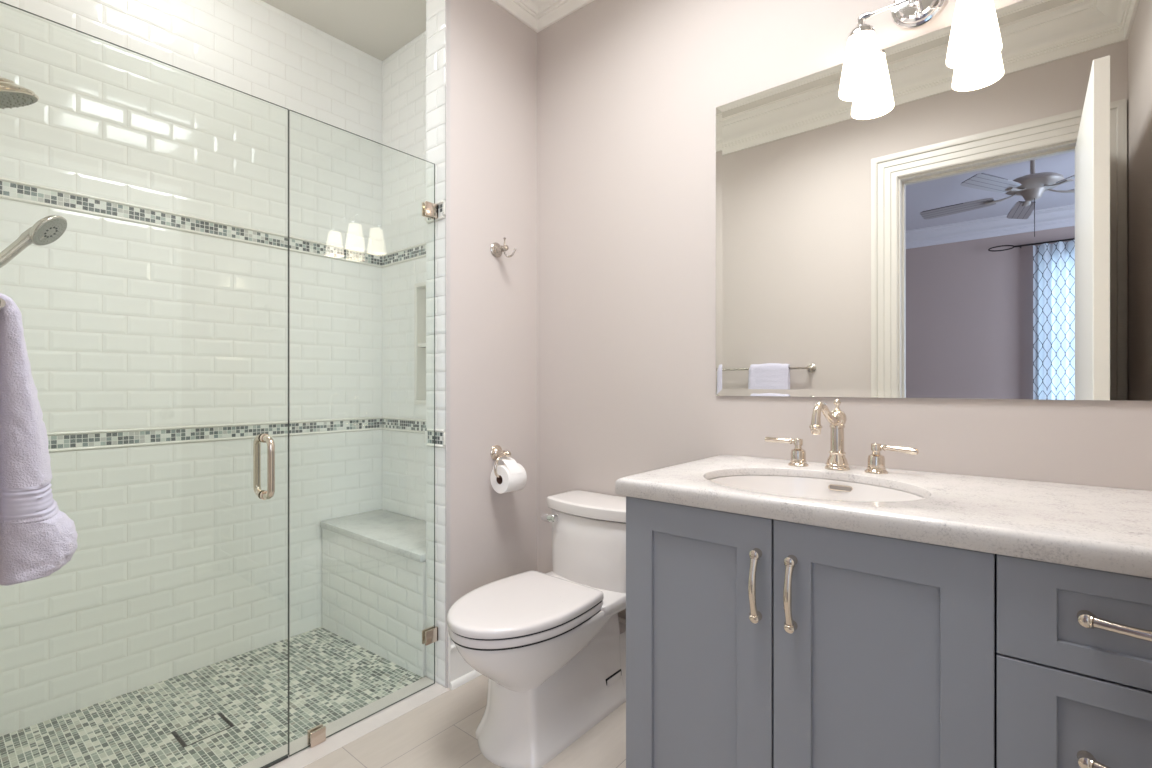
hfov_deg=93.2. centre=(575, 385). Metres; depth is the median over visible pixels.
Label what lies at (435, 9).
jamb
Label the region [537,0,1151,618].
wall
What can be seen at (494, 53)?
wall partition
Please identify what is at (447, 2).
trim
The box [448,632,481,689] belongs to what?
baseboard
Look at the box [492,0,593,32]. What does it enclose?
trim
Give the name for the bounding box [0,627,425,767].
floor
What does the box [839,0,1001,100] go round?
vanity light
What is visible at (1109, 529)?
countertop
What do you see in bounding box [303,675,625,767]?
floor
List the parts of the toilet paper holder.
arm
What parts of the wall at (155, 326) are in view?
pencil trim, pencil trim, pencil trim, pencil trim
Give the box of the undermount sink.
[708,475,924,501]
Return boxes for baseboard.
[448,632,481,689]
[618,617,625,623]
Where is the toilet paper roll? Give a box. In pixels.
[490,457,526,493]
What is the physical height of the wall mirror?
0.958 m
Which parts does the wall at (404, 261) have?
pencil trim, pencil trim, pencil trim, pencil trim, niche frame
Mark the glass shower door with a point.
(265, 438)
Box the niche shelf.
[418,343,425,347]
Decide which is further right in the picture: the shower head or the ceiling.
the ceiling
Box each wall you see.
[0,0,381,735]
[382,31,426,520]
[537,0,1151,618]
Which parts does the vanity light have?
lamp shade, arm, stem, lamp shade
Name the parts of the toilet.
seat, lid, bowl, flush lever, tank lid, tank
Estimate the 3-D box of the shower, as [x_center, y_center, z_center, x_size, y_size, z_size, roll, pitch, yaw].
[-1.404,-0.341,1.332,0.088,0.193,0.239,0,0,40]
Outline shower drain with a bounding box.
[171,712,233,747]
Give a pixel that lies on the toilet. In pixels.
(550, 648)
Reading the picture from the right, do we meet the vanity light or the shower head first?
the vanity light
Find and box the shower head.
[0,76,38,108]
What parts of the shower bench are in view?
seat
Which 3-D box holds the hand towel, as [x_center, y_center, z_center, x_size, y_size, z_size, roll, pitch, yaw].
[-0.874,0.071,0.846,0.247,0.419,0.132,0,0,40]
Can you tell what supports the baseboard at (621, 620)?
attached to the wall at (629, 92)
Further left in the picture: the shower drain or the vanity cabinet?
the shower drain
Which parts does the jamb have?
pencil trim, pencil trim, pencil trim, pencil trim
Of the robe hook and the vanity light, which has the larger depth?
the robe hook
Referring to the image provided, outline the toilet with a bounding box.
[447,490,625,767]
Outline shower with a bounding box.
[0,215,66,267]
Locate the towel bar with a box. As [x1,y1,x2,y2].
[0,298,5,309]
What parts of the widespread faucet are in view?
lever, valve handle, spout, valve handle, lever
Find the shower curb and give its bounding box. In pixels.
[238,677,448,767]
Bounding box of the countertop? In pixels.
[615,455,1151,577]
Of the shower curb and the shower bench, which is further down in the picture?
the shower curb
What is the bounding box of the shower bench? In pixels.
[320,509,426,676]
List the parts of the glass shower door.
pull handle, pull handle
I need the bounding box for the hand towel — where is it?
[0,293,77,585]
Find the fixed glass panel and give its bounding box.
[289,109,437,756]
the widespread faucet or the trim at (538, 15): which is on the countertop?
the widespread faucet
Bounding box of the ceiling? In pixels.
[261,0,425,60]
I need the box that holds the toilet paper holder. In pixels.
[490,445,510,477]
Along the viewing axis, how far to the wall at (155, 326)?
2.14 m
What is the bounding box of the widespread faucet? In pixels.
[765,399,918,473]
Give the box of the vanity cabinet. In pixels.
[626,496,1151,767]
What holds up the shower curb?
on the floor at (440, 732)
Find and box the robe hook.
[490,237,515,257]
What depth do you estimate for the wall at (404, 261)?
2.70 m
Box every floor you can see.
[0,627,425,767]
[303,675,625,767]
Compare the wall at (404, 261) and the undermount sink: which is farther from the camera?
the wall at (404, 261)
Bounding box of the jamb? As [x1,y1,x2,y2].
[425,0,444,685]
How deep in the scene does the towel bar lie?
0.68 m
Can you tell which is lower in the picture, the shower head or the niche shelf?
the niche shelf
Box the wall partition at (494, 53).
[451,0,536,605]
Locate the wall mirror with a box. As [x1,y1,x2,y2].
[716,0,1151,400]
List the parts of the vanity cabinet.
door, pull handle, pull handle, door, drawer, drawer, pull handle, pull handle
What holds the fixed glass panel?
attached to the wall partition at (494, 53)
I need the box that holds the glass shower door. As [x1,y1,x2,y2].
[0,1,288,767]
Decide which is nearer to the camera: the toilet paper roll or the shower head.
the shower head
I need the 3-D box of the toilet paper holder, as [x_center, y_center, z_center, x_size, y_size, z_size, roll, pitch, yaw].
[-0.287,0.296,2.136,0.080,0.120,0.136,0,0,40]
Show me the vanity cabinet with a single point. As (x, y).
(752, 641)
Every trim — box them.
[445,0,450,687]
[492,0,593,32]

